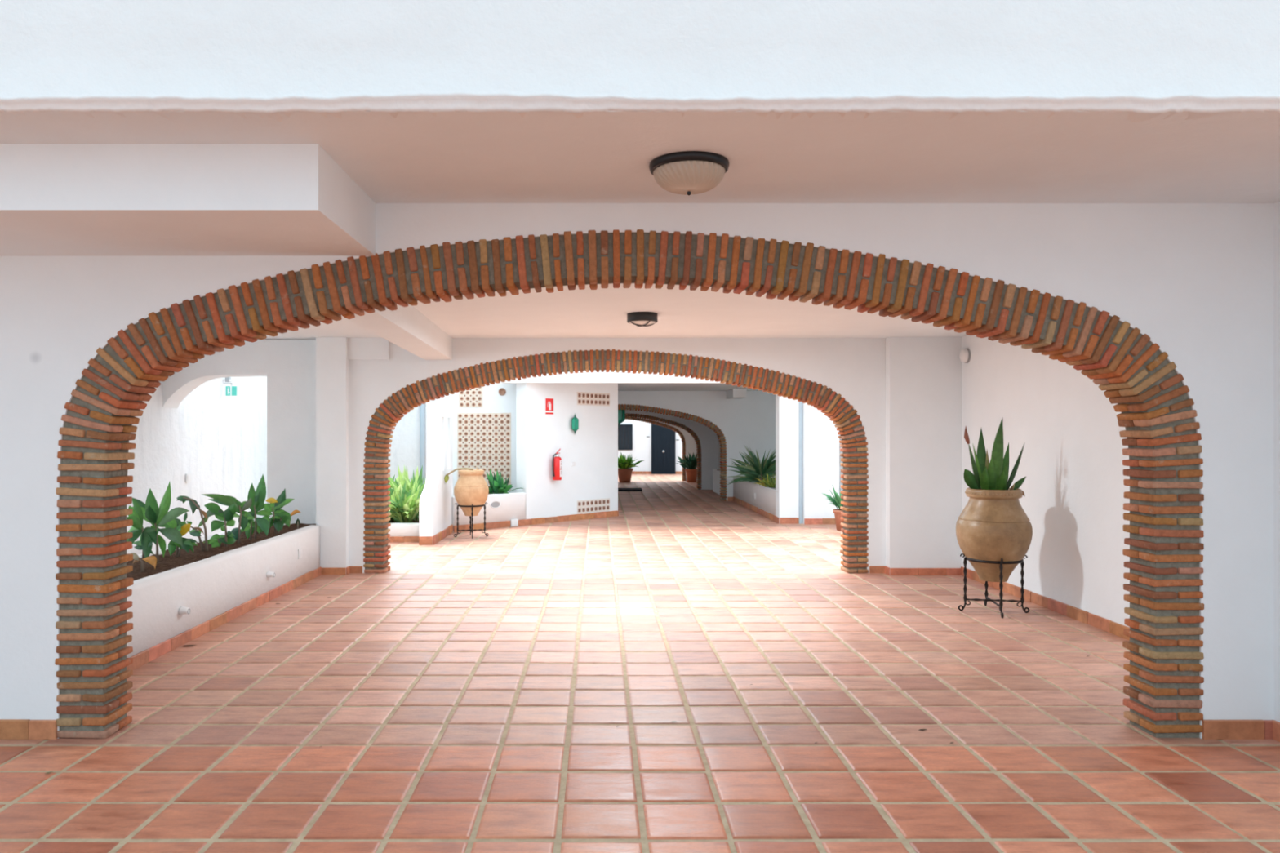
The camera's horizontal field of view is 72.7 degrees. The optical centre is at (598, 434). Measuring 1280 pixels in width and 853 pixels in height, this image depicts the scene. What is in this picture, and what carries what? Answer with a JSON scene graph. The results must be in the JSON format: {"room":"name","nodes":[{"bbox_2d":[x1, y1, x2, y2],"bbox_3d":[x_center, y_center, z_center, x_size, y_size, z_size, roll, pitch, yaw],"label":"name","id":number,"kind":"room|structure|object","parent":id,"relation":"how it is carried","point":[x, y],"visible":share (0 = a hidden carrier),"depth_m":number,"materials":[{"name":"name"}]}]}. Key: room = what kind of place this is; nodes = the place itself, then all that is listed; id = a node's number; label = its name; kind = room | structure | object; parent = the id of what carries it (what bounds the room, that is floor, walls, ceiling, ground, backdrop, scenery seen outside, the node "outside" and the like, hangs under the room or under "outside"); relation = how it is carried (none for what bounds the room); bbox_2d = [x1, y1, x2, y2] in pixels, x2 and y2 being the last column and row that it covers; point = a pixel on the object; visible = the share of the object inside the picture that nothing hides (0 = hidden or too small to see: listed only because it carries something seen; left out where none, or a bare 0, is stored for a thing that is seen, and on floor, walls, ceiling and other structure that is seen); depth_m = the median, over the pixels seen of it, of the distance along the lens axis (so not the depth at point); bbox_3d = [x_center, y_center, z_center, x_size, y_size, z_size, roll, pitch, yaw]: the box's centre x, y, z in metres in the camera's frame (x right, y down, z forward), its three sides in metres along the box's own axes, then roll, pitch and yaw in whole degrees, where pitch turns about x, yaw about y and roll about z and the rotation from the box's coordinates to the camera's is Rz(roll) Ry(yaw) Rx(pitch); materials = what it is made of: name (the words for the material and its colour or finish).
{"room":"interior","nodes":[
{"label":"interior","id":0,"kind":"room"},
{"bbox_2d":[126,376,266,555],"bbox_3d":[-4.947,0.000,13.050,0.265,3.000,17.500,0,0,0],"label":"wall","id":1,"kind":"structure","parent":0,"point":[217,438],"depth_m":10.63,"materials":[{"name":"paint"}]},
{"bbox_2d":[222,377,237,382],"bbox_3d":[-4.804,-0.705,11.200,0.300,0.065,0.060,0,0,0],"label":"emergency light","id":2,"kind":"object","parent":1,"relation":"attached to","point":[227,379],"visible":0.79,"depth_m":11.18,"materials":[{"name":"grey plastic"}]},
{"bbox_2d":[223,382,237,395],"bbox_3d":[-4.837,-0.579,11.194,0.375,0.168,0.023,0,0,0],"label":"exit sign","id":3,"kind":"object","parent":1,"relation":"attached to","point":[231,390],"visible":0.97,"depth_m":11.19,"materials":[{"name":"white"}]},
{"bbox_2d":[162,340,315,524],"bbox_3d":[-3.993,-0.050,9.820,1.774,3.100,0.340,0,0,0],"label":"wall","id":4,"kind":"structure","parent":0,"point":[289,366],"depth_m":9.65,"materials":[{"name":"white paint"}]},
{"bbox_2d":[257,338,315,340],"bbox_3d":[-4.015,-1.245,9.560,2.030,0.410,0.220,0,0,0],"label":"ceiling","id":5,"kind":"structure","parent":0,"point":[267,339],"depth_m":9.57,"materials":[{"name":"paint"}]},
{"bbox_2d":[387,395,447,484],"bbox_3d":[-3.590,0.000,18.400,2.580,3.000,0.200,0,0,0],"label":"wall","id":6,"kind":"structure","parent":0,"point":[405,447],"depth_m":18.30,"materials":[{"name":"paint"}]},
{"bbox_2d":[419,403,425,484],"bbox_3d":[-3.680,-0.150,18.200,0.110,3.300,0.107,0,0,0],"label":"drain pipe","id":7,"kind":"object","parent":6,"relation":"attached to","point":[422,408],"visible":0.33,"depth_m":18.15,"materials":[{"name":"blue"}]},
{"bbox_2d":[418,401,453,536],"bbox_3d":[-2.337,0.517,12.610,0.185,1.965,1.620,0,0,0],"label":"wall","id":8,"kind":"structure","parent":0,"point":[435,500],"depth_m":12.30,"materials":[{"name":"white paint"}]},
{"bbox_2d":[418,524,453,545],"bbox_3d":[-2.326,1.441,12.555,0.205,0.118,1.546,0,0,0],"label":"baseboard","id":9,"kind":"structure","parent":8,"relation":"attached to","point":[423,540],"depth_m":11.89,"materials":[{"name":"tile"}]},
{"bbox_2d":[447,381,515,496],"bbox_3d":[-1.834,0.050,15.100,1.531,2.900,0.200,0,0,0],"label":"wall","id":10,"kind":"structure","parent":0,"point":[492,402],"depth_m":15.00,"materials":[{"name":"white paint"}]},
{"bbox_2d":[458,386,482,407],"bbox_3d":[-2.197,-0.670,14.987,0.413,0.413,0.026,0,0,0],"label":"lattice","id":11,"kind":"object","parent":10,"relation":"attached to","point":[473,397],"visible":0.75,"depth_m":14.99,"materials":[{"name":"paint"}]},
{"bbox_2d":[457,413,511,490],"bbox_3d":[-1.967,0.299,14.987,0.929,1.342,0.026,0,0,0],"label":"lattice","id":12,"kind":"object","parent":10,"relation":"attached to","point":[483,439],"visible":0.75,"depth_m":14.99,"materials":[{"name":"paint"}]},
{"bbox_2d":[515,382,617,519],"bbox_3d":[-0.033,0.150,16.874,1.254,2.700,5.455,0,0,16],"label":"wall","id":13,"kind":"structure","parent":0,"point":[593,448],"depth_m":15.02,"materials":[{"name":"white paint"}]},
{"bbox_2d":[545,397,553,414],"bbox_3d":[-0.825,-0.476,14.740,0.012,0.284,0.196,0,0,44],"label":"sign","id":14,"kind":"object","parent":13,"relation":"attached to","point":[548,402],"visible":1,"depth_m":14.73,"materials":[{"name":"red"}]},
{"bbox_2d":[551,448,561,479],"bbox_3d":[-0.701,0.507,14.753,0.164,0.534,0.171,0,0,-8],"label":"fire extinguisher","id":15,"kind":"object","parent":13,"relation":"attached to","point":[557,460],"visible":1,"depth_m":14.68,"materials":[{"name":"red metal"}]},
{"bbox_2d":[518,511,618,525],"bbox_3d":[-0.470,1.449,15.109,0.022,0.102,2.437,0,0,44],"label":"baseboard","id":16,"kind":"structure","parent":13,"relation":"attached to","point":[609,513],"depth_m":15.04,"materials":[{"name":"tile"}]},
{"bbox_2d":[571,413,578,435],"bbox_3d":[-0.401,-0.183,15.104,0.088,0.382,0.164,0,0,44],"label":"lantern","id":17,"kind":"object","parent":13,"relation":"attached to","point":[575,421],"visible":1,"depth_m":15.06,"materials":[{"name":"green glass"}]},
{"bbox_2d":[577,391,609,405],"bbox_3d":[-0.075,-0.632,15.528,0.012,0.230,0.837,0,0,44],"label":"air vent","id":18,"kind":"object","parent":13,"relation":"in","point":[583,397],"visible":1,"depth_m":15.52,"materials":[{"name":"paint"}]},
{"bbox_2d":[577,497,609,513],"bbox_3d":[-0.075,1.277,15.528,0.012,0.230,0.837,0,0,44],"label":"air vent","id":19,"kind":"object","parent":13,"relation":"in","point":[598,504],"visible":1,"depth_m":15.52,"materials":[{"name":"paint"}]},
{"bbox_2d":[264,283,967,339],"bbox_3d":[-0.475,-1.245,6.943,9.110,0.410,5.114,0,0,0],"label":"ceiling","id":20,"kind":"structure","parent":0,"point":[600,313],"depth_m":7.76,"materials":[{"name":"paint"}]},
{"bbox_2d":[626,311,657,326],"bbox_3d":[0.382,-0.987,7.500,0.264,0.107,0.264,0,0,0],"label":"ceiling light","id":21,"kind":"object","parent":20,"relation":"attached to","point":[637,318],"visible":1,"depth_m":7.40,"materials":[{"name":"grey plastic"}]},
{"bbox_2d":[629,320,655,324],"bbox_3d":[0.382,-0.965,7.500,0.238,0.042,0.238,0,0,0],"label":"diffuser","id":22,"kind":"object","parent":21,"relation":"attached to","point":[635,322],"depth_m":7.44,"materials":[{"name":"white"}]},
{"bbox_2d":[348,337,885,573],"bbox_3d":[0.515,-0.150,9.520,7.130,3.300,0.240,0,0,0],"label":"wall","id":23,"kind":"structure","parent":0,"point":[855,368],"depth_m":9.40,"materials":[{"name":"white paint"}]},
{"bbox_2d":[315,337,348,567],"bbox_3d":[-2.858,0.225,9.500,0.321,2.550,0.400,0,0,0],"label":"pillar","id":24,"kind":"structure","parent":23,"relation":"attached to","point":[331,353],"depth_m":9.30,"materials":[{"name":"white paint"}]},
{"bbox_2d":[321,566,362,574],"bbox_3d":[-2.759,1.463,9.344,0.419,0.075,0.112,0,0,0],"label":"baseboard","id":25,"kind":"structure","parent":23,"relation":"attached to","point":[325,571],"depth_m":9.29,"materials":[{"name":"tile"}]},
{"bbox_2d":[347,337,389,359],"bbox_3d":[-2.490,-0.929,9.385,0.470,0.242,0.070,0,0,0],"label":"beam","id":26,"kind":"structure","parent":23,"relation":"attached to","point":[358,348],"depth_m":9.35,"materials":[{"name":"white paint"}]},
{"bbox_2d":[363,349,868,573],"bbox_3d":[0.193,0.288,9.520,5.472,2.427,0.265,0,0,0],"label":"brick arch","id":27,"kind":"object","parent":23,"relation":"attached to","point":[842,415],"visible":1,"depth_m":9.40,"materials":[{"name":"brick"}]},
{"bbox_2d":[869,565,961,575],"bbox_3d":[3.406,1.462,9.327,0.944,0.077,0.146,0,0,0],"label":"baseboard","id":28,"kind":"structure","parent":23,"relation":"attached to","point":[873,569],"depth_m":9.26,"materials":[{"name":"tile"}]},
{"bbox_2d":[885,337,961,568],"bbox_3d":[3.500,0.225,9.345,0.780,2.550,0.150,0,0,0],"label":"pillar","id":29,"kind":"structure","parent":23,"relation":"attached to","point":[923,375],"depth_m":9.27,"materials":[{"name":"white paint"}]},
{"bbox_2d":[0,203,1273,738],"bbox_3d":[-1.634,0.050,4.404,11.731,2.900,0.235,0,0,0],"label":"wall","id":30,"kind":"structure","parent":0,"point":[1197,279],"depth_m":4.29,"materials":[{"name":"white paint"}]},
{"bbox_2d":[0,719,57,739],"bbox_3d":[-4.832,1.453,4.278,4.332,0.095,0.016,0,0,0],"label":"baseboard","id":31,"kind":"structure","parent":30,"relation":"attached to","point":[10,729],"depth_m":4.27,"materials":[{"name":"tile"}]},
{"bbox_2d":[0,143,375,256],"bbox_3d":[-4.299,-1.020,3.873,6.403,0.280,0.926,0,0,0],"label":"beam","id":32,"kind":"structure","parent":30,"relation":"attached to","point":[56,199],"depth_m":3.41,"materials":[{"name":"white paint"}]},
{"bbox_2d":[126,567,321,670],"bbox_3d":[-2.962,1.456,6.905,0.015,0.088,4.766,0,0,0],"label":"baseboard","id":33,"kind":"structure","parent":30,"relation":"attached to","point":[140,659],"depth_m":6.71,"materials":[{"name":"tile"}]},
{"bbox_2d":[341,303,452,359],"bbox_3d":[-1.645,-0.932,6.898,0.295,0.255,5.036,0,0,-2],"label":"beam","id":34,"kind":"structure","parent":30,"relation":"attached to","point":[407,328],"depth_m":7.22,"materials":[{"name":"paint"}]},
{"bbox_2d":[55,229,1204,738],"bbox_3d":[0.155,0.245,4.404,5.666,2.516,0.261,0,0,0],"label":"brick arch","id":35,"kind":"object","parent":30,"relation":"attached to","point":[1157,415],"visible":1,"depth_m":4.30,"materials":[{"name":"brick"}]},
{"bbox_2d":[0,474,1279,852],"bbox_3d":[0.000,1.598,15.000,18.000,0.203,42.000,0,0,0],"label":"floor","id":36,"kind":"structure","parent":0,"point":[468,695],"depth_m":4.47,"materials":[{"name":"tile"}]},
{"bbox_2d":[126,523,319,657],"bbox_3d":[-3.395,1.234,7.085,0.854,0.532,5.129,0,0,0],"label":"planter","id":37,"kind":"object","parent":36,"relation":"on","point":[211,583],"visible":0.41,"depth_m":6.83,"materials":[{"name":"paint"}]},
{"bbox_2d":[126,498,156,570],"bbox_3d":[-3.404,0.745,6.440,0.303,0.550,0.221,0,0,0],"label":"leafy plant","id":38,"kind":"object","parent":37,"relation":"on","point":[145,544],"visible":0.8,"depth_m":6.44,"materials":[{"name":"green plant"}]},
{"bbox_2d":[131,552,156,572],"bbox_3d":[-3.320,0.943,6.342,0.229,0.154,0.035,0,0,13],"label":"leafy plant","id":39,"kind":"object","parent":37,"relation":"in","point":[152,560],"visible":0.82,"depth_m":6.34,"materials":[{"name":"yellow plant"}]},
{"bbox_2d":[132,482,188,563],"bbox_3d":[-3.418,0.693,6.771,0.491,0.654,0.196,0,0,27],"label":"leafy plant","id":40,"kind":"object","parent":37,"relation":"on","point":[157,517],"visible":0.78,"depth_m":6.78,"materials":[{"name":"green plant"}]},
{"bbox_2d":[164,518,198,557],"bbox_3d":[-3.424,0.857,7.135,0.326,0.330,0.165,0,0,15],"label":"leafy plant","id":41,"kind":"object","parent":37,"relation":"in","point":[183,527],"visible":0.7,"depth_m":7.14,"materials":[{"name":"green plant"}]},
{"bbox_2d":[177,606,191,614],"bbox_3d":[-2.941,1.254,6.190,0.058,0.051,0.084,0,0,0],"label":"spout","id":42,"kind":"object","parent":37,"relation":"attached to","point":[182,611],"visible":1,"depth_m":6.16,"materials":[{"name":"paint"}]},
{"bbox_2d":[176,495,208,551],"bbox_3d":[-3.503,0.775,7.492,0.352,0.495,0.165,0,0,23],"label":"leafy plant","id":43,"kind":"object","parent":37,"relation":"on","point":[193,504],"visible":0.95,"depth_m":7.45,"materials":[{"name":"green plant"}]},
{"bbox_2d":[203,502,236,547],"bbox_3d":[-3.378,0.816,7.748,0.303,0.414,0.220,0,0,0],"label":"leafy plant","id":44,"kind":"object","parent":37,"relation":"in","point":[226,516],"visible":0.97,"depth_m":7.75,"materials":[{"name":"green plant"}]},
{"bbox_2d":[202,493,253,543],"bbox_3d":[-3.422,0.783,8.045,0.432,0.474,0.190,0,0,0],"label":"leafy plant","id":45,"kind":"object","parent":37,"relation":"on","point":[227,500],"visible":0.88,"depth_m":8.05,"materials":[{"name":"green plant"}]},
{"bbox_2d":[240,474,270,539],"bbox_3d":[-3.291,0.700,8.345,0.281,0.641,0.183,0,0,0],"label":"leafy plant","id":46,"kind":"object","parent":37,"relation":"on","point":[258,496],"visible":0.85,"depth_m":8.35,"materials":[{"name":"green plant"}]},
{"bbox_2d":[266,571,275,577],"bbox_3d":[-2.941,1.260,7.820,0.058,0.051,0.084,0,0,0],"label":"spout","id":47,"kind":"object","parent":37,"relation":"attached to","point":[269,574],"visible":1,"depth_m":7.79,"materials":[{"name":"paint"}]},
{"bbox_2d":[260,488,294,533],"bbox_3d":[-3.262,0.781,8.734,0.415,0.482,0.187,0,0,0],"label":"leafy plant","id":48,"kind":"object","parent":37,"relation":"on","point":[280,517],"visible":0.8,"depth_m":8.75,"materials":[{"name":"green plant"}]},
{"bbox_2d":[288,510,300,528],"bbox_3d":[-3.256,0.914,9.300,0.154,0.212,0.021,0,0,0],"label":"leafy plant","id":49,"kind":"object","parent":37,"relation":"in","point":[294,512],"visible":0.73,"depth_m":9.30,"materials":[{"name":"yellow plant"}]},
{"bbox_2d":[387,517,418,536],"bbox_3d":[-3.618,1.369,13.489,2.365,0.262,2.821,0,0,0],"label":"planter","id":50,"kind":"object","parent":36,"relation":"on","point":[397,529],"visible":0.16,"depth_m":12.08,"materials":[{"name":"paint"}]},
{"bbox_2d":[387,480,414,522],"bbox_3d":[-3.087,0.955,12.547,1.200,0.630,1.225,0,0,0],"label":"bush","id":51,"kind":"object","parent":50,"relation":"on","point":[408,496],"visible":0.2,"depth_m":12.39,"materials":[{"name":"green plant"}]},
{"bbox_2d":[387,536,418,542],"bbox_3d":[-3.620,1.459,12.072,2.357,0.082,0.016,0,0,0],"label":"baseboard","id":52,"kind":"structure","parent":50,"relation":"attached to","point":[393,539],"depth_m":12.07,"materials":[{"name":"tile"}]},
{"bbox_2d":[387,480,424,523],"bbox_3d":[-2.887,0.955,12.512,0.821,0.630,1.212,0,0,0],"label":"bush","id":53,"kind":"object","parent":50,"relation":"on","point":[406,513],"visible":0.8,"depth_m":12.26,"materials":[{"name":"green plant"}]},
{"bbox_2d":[387,464,426,518],"bbox_3d":[-2.992,0.857,13.093,1.044,0.828,1.521,0,0,0],"label":"bush","id":54,"kind":"object","parent":50,"relation":"on","point":[417,477],"visible":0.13,"depth_m":12.99,"materials":[{"name":"green plant"}]},
{"bbox_2d":[453,502,488,538],"bbox_3d":[-1.853,1.248,12.700,0.385,0.500,0.385,0,0,29],"label":"stand","id":55,"kind":"object","parent":36,"relation":"on","point":[458,505],"visible":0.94,"depth_m":12.65,"materials":[{"name":"black metal"}]},
{"bbox_2d":[444,466,488,515],"bbox_3d":[-1.877,0.823,12.710,0.557,0.724,0.507,0,0,25],"label":"clay jar","id":56,"kind":"object","parent":55,"relation":"on","point":[471,487],"visible":0.98,"depth_m":12.53,"materials":[{"name":"ceramic"}]},
{"bbox_2d":[451,492,526,532],"bbox_3d":[-1.743,1.229,14.150,1.108,0.541,1.700,0,0,0],"label":"planter","id":57,"kind":"object","parent":36,"relation":"on","point":[513,505],"visible":0.58,"depth_m":13.96,"materials":[{"name":"paint"}]},
{"bbox_2d":[453,520,510,532],"bbox_3d":[-1.815,1.449,13.698,0.022,0.102,1.118,0,0,44],"label":"baseboard","id":58,"kind":"structure","parent":57,"relation":"attached to","point":[505,523],"depth_m":13.71,"materials":[{"name":"tile"}]},
{"bbox_2d":[489,501,501,508],"bbox_3d":[-1.638,1.124,13.892,0.013,0.120,0.240,0,0,43],"label":"recessed light","id":59,"kind":"object","parent":57,"relation":"attached to","point":[495,504],"visible":1,"depth_m":13.89,"materials":[{"name":"white plastic"}]},
{"bbox_2d":[486,468,523,494],"bbox_3d":[-1.612,0.785,14.318,0.684,0.447,0.754,0,0,37],"label":"leafy plant","id":60,"kind":"object","parent":57,"relation":"on","point":[497,486],"visible":0.78,"depth_m":14.16,"materials":[{"name":"green plant"}]},
{"bbox_2d":[510,519,518,526],"bbox_3d":[-1.366,1.440,14.160,0.034,0.110,0.150,0,0,44],"label":"junction box","id":61,"kind":"object","parent":57,"relation":"attached to","point":[513,522],"visible":1,"depth_m":14.14,"materials":[{"name":"white plastic"}]},
{"bbox_2d":[617,488,642,491],"bbox_3d":[0.614,1.474,23.225,1.100,0.048,0.650,0,0,0],"label":"doormat","id":62,"kind":"object","parent":36,"relation":"on","point":[619,489],"visible":0.64,"depth_m":22.90,"materials":[{"name":"black"}]},
{"bbox_2d":[617,452,644,482],"bbox_3d":[0.822,1.020,27.245,1.155,0.960,1.069,0,0,34],"label":"potted plant","id":63,"kind":"object","parent":36,"relation":"on","point":[625,469],"visible":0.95,"depth_m":27.02,"materials":[{"name":"green plant"}]},
{"bbox_2d":[675,453,697,482],"bbox_3d":[2.788,1.028,27.175,0.828,0.944,1.008,0,0,0],"label":"potted plant","id":64,"kind":"object","parent":36,"relation":"on","point":[691,464],"visible":0.96,"depth_m":27.06,"materials":[{"name":"green plant"}]},
{"bbox_2d":[712,468,720,494],"bbox_3d":[3.135,1.205,22.050,0.230,0.590,1.700,0,0,0],"label":"planter","id":65,"kind":"object","parent":36,"relation":"on","point":[716,474],"visible":0.29,"depth_m":22.20,"materials":[{"name":"white paint"}]},
{"bbox_2d":[733,477,778,515],"bbox_3d":[3.511,1.233,17.110,0.977,0.533,4.980,0,0,0],"label":"planter","id":66,"kind":"object","parent":36,"relation":"on","point":[765,500],"visible":0.46,"depth_m":16.67,"materials":[{"name":"paint"}]},
{"bbox_2d":[727,453,759,483],"bbox_3d":[3.123,0.687,17.955,0.983,0.655,0.982,0,0,26],"label":"palm","id":67,"kind":"object","parent":66,"relation":"on","point":[740,471],"visible":0.16,"depth_m":17.94,"materials":[{"name":"green plant"}]},
{"bbox_2d":[725,444,775,484],"bbox_3d":[3.241,0.604,17.230,1.575,0.820,1.606,0,0,0],"label":"palm","id":68,"kind":"object","parent":66,"relation":"on","point":[766,466],"visible":0.8,"depth_m":17.10,"materials":[{"name":"green plant"}]},
{"bbox_2d":[752,473,775,488],"bbox_3d":[3.189,0.847,15.894,0.682,0.325,0.676,0,0,0],"label":"shrub","id":69,"kind":"object","parent":66,"relation":"on","point":[768,482],"visible":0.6,"depth_m":15.88,"materials":[{"name":"green plant"}]},
{"bbox_2d":[822,484,843,530],"bbox_3d":[3.872,1.124,13.604,0.732,0.752,0.667,0,0,0],"label":"potted plant","id":70,"kind":"object","parent":36,"relation":"on","point":[837,500],"visible":0.38,"depth_m":13.54,"materials":[{"name":"green plant"}]},
{"bbox_2d":[958,553,1029,617],"bbox_3d":[3.335,1.255,7.330,0.444,0.487,0.444,0,0,-39],"label":"stand","id":71,"kind":"object","parent":36,"relation":"on","point":[1000,605],"visible":0.92,"depth_m":7.29,"materials":[{"name":"black metal"}]},
{"bbox_2d":[955,418,1032,582],"bbox_3d":[3.334,0.541,7.331,0.589,1.374,0.588,0,0,14],"label":"potted plant","id":72,"kind":"object","parent":71,"relation":"on","point":[993,525],"visible":0.99,"depth_m":7.19,"materials":[{"name":"ceramic"}]},
{"bbox_2d":[0,0,1279,122],"bbox_3d":[2.000,-12.813,3.161,36.000,23.373,0.258,0,0,0],"label":"wall","id":73,"kind":"structure","parent":0,"point":[1148,59],"depth_m":3.04,"materials":[{"name":"paint"}]},
{"bbox_2d":[0,110,1279,203],"bbox_3d":[-1.450,-1.295,3.688,12.100,0.310,1.236,0,0,0],"label":"ceiling","id":74,"kind":"structure","parent":0,"point":[893,156],"depth_m":3.48,"materials":[{"name":"paint"}]},
{"bbox_2d":[648,151,728,195],"bbox_3d":[0.383,-1.073,3.660,0.336,0.134,0.336,0,0,0],"label":"ceiling light","id":75,"kind":"object","parent":74,"relation":"attached to","point":[683,172],"visible":1,"depth_m":3.56,"materials":[{"name":"glass"}]},
{"bbox_2d":[617,418,682,471],"bbox_3d":[2.000,-0.600,33.100,10.000,4.200,0.200,0,0,0],"label":"wall","id":76,"kind":"structure","parent":0,"point":[642,445],"depth_m":33.00,"materials":[{"name":"white paint"}]},
{"bbox_2d":[617,424,632,449],"bbox_3d":[0.960,0.105,32.965,0.680,0.970,0.090,0,0,0],"label":"window","id":77,"kind":"structure","parent":76,"relation":"in","point":[624,431],"depth_m":32.98,"materials":[{"name":"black glass"}]},
{"bbox_2d":[624,426,628,448],"bbox_3d":[0.960,0.105,32.928,0.376,0.870,0.015,0,0,0],"label":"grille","id":78,"kind":"object","parent":77,"relation":"attached to","point":[626,428],"depth_m":32.98,"materials":[{"name":"black metal"}]},
{"bbox_2d":[631,471,682,474],"bbox_3d":[2.000,1.449,32.992,5.997,0.102,0.016,0,0,0],"label":"baseboard","id":79,"kind":"structure","parent":76,"relation":"attached to","point":[633,472],"depth_m":32.98,"materials":[{"name":"tile"}]},
{"bbox_2d":[651,423,675,474],"bbox_3d":[2.475,0.440,32.960,0.910,2.120,0.100,0,0,0],"label":"door","id":80,"kind":"structure","parent":76,"relation":"in","point":[663,439],"depth_m":32.94,"materials":[{"name":"black"}]},
{"bbox_2d":[629,416,697,480],"bbox_3d":[1.500,0.000,28.125,11.000,3.000,0.250,0,0,0],"label":"wall","id":81,"kind":"structure","parent":0,"point":[691,446],"depth_m":28.00,"materials":[{"name":"white paint"}]},
{"bbox_2d":[625,416,685,480],"bbox_3d":[0.586,0.448,28.125,4.492,2.104,0.274,0,0,0],"label":"brick arch","id":82,"kind":"object","parent":81,"relation":"attached to","point":[646,420],"visible":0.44,"depth_m":28.01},
{"bbox_2d":[625,408,717,489],"bbox_3d":[1.500,0.150,23.725,11.000,2.700,0.250,0,0,0],"label":"wall","id":83,"kind":"structure","parent":0,"point":[708,438],"depth_m":23.60,"materials":[{"name":"white paint"}]},
{"bbox_2d":[625,413,702,489],"bbox_3d":[0.493,0.456,23.725,4.644,2.088,0.274,0,0,0],"label":"brick arch","id":84,"kind":"object","parent":83,"relation":"attached to","point":[689,430],"visible":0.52,"depth_m":23.61,"materials":[{"name":"brick"}]},
{"bbox_2d":[617,383,762,391],"bbox_3d":[2.700,-1.090,17.100,8.600,0.220,5.200,0,0,0],"label":"ceiling","id":85,"kind":"structure","parent":0,"point":[621,387],"depth_m":18.09,"materials":[{"name":"paint"}]},
{"bbox_2d":[617,391,775,501],"bbox_3d":[1.500,0.150,19.725,11.000,2.700,0.250,0,0,0],"label":"wall","id":86,"kind":"structure","parent":0,"point":[749,421],"depth_m":19.60,"materials":[{"name":"white paint"}]},
{"bbox_2d":[617,404,727,501],"bbox_3d":[0.321,0.407,19.725,5.179,2.196,0.274,0,0,0],"label":"brick arch","id":87,"kind":"object","parent":86,"relation":"attached to","point":[721,437],"visible":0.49,"depth_m":19.61,"materials":[{"name":"brick"}]},
{"bbox_2d":[726,388,746,399],"bbox_3d":[3.035,-0.892,19.105,0.288,0.195,1.010,0,0,0],"label":"trim","id":88,"kind":"structure","parent":86,"relation":"attached to","point":[734,393],"depth_m":18.60,"materials":[{"name":"white paint"}]},
{"bbox_2d":[733,496,799,524],"bbox_3d":[3.202,1.449,17.087,0.336,0.103,5.003,0,0,0],"label":"baseboard","id":89,"kind":"structure","parent":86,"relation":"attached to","point":[779,520],"depth_m":15.41,"materials":[{"name":"tile"}]},
{"bbox_2d":[717,437,720,468],"bbox_3d":[3.350,0.250,23.950,0.200,2.500,8.300,0,0,0],"label":"wall","id":90,"kind":"structure","parent":0,"point":[718,442],"depth_m":23.41,"materials":[{"name":"white paint"}]},
{"bbox_2d":[802,402,839,524],"bbox_3d":[3.730,-0.100,14.650,0.580,3.200,0.300,0,0,0],"label":"wall","id":91,"kind":"structure","parent":0,"point":[820,440],"depth_m":14.50,"materials":[{"name":"white paint"}]},
{"bbox_2d":[501,369,732,383],"bbox_3d":[1.500,-1.036,14.450,6.200,0.368,0.300,0,0,0],"label":"ceiling","id":92,"kind":"structure","parent":91,"relation":"attached to","point":[594,377],"depth_m":14.30,"materials":[{"name":"white paint"}]},
{"bbox_2d":[775,394,799,517],"bbox_3d":[3.208,-0.100,14.750,0.326,3.200,0.300,0,0,0],"label":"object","id":93,"kind":"structure","parent":91,"relation":"attached to","point":[787,411],"depth_m":14.60,"materials":[{"name":"white paint"}]},
{"bbox_2d":[799,401,802,524],"bbox_3d":[3.406,0.000,14.630,0.080,3.000,0.078,0,0,0],"label":"drain pipe","id":94,"kind":"object","parent":91,"relation":"attached to","point":[800,402],"visible":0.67,"depth_m":14.59,"materials":[{"name":"blue"}]},
{"bbox_2d":[804,518,835,524],"bbox_3d":[3.730,1.449,14.492,0.577,0.102,0.016,0,0,0],"label":"baseboard","id":95,"kind":"structure","parent":91,"relation":"attached to","point":[806,521],"depth_m":14.48,"materials":[{"name":"tile"}]},
{"bbox_2d":[839,435,843,497],"bbox_3d":[5.752,-0.100,13.450,3.296,3.200,7.500,0,0,0],"label":"wall","id":96,"kind":"structure","parent":0,"point":[840,452],"depth_m":17.00,"materials":[{"name":"white paint"}]},
{"bbox_2d":[961,334,1129,627],"bbox_3d":[3.980,0.150,6.943,0.200,2.700,5.114,0,0,0],"label":"wall","id":97,"kind":"structure","parent":0,"point":[1072,458],"depth_m":7.35,"materials":[{"name":"white paint"}]},
{"bbox_2d":[960,348,970,363],"bbox_3d":[3.847,-0.827,9.130,0.066,0.156,0.156,0,0,0],"label":"wall light","id":98,"kind":"object","parent":97,"relation":"attached to","point":[965,353],"visible":1,"depth_m":9.08,"materials":[{"name":"grey plastic"}]},
{"bbox_2d":[960,566,1129,640],"bbox_3d":[3.872,1.453,7.735,0.016,0.094,3.067,0,0,0],"label":"baseboard","id":99,"kind":"structure","parent":97,"relation":"attached to","point":[1079,615],"depth_m":7.26,"materials":[{"name":"tile"}]},
{"bbox_2d":[1273,201,1279,722],"bbox_3d":[3.781,0.050,3.723,0.900,2.900,1.226,0,0,0],"label":"wall","id":100,"kind":"structure","parent":0,"point":[1277,205],"depth_m":4.26,"materials":[{"name":"white paint"}]},
{"bbox_2d":[1201,720,1279,742],"bbox_3d":[3.155,1.453,3.714,0.353,0.093,1.144,0,0,0],"label":"baseboard","id":101,"kind":"structure","parent":100,"relation":"attached to","point":[1212,729],"depth_m":4.27,"materials":[{"name":"tile"}]},
{"bbox_3d":[1.500,-1.180,23.950,11.000,0.440,8.500,0,0,0],"label":"ceiling","id":102,"kind":"structure","parent":0,"visible":0},
{"bbox_2d":[617,408,625,427],"bbox_3d":[0.495,-0.578,20.600,0.285,0.850,0.154,0,0,0],"label":"lantern","id":103,"kind":"object","parent":102,"relation":"hanging from","point":[621,413],"visible":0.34,"depth_m":20.55,"materials":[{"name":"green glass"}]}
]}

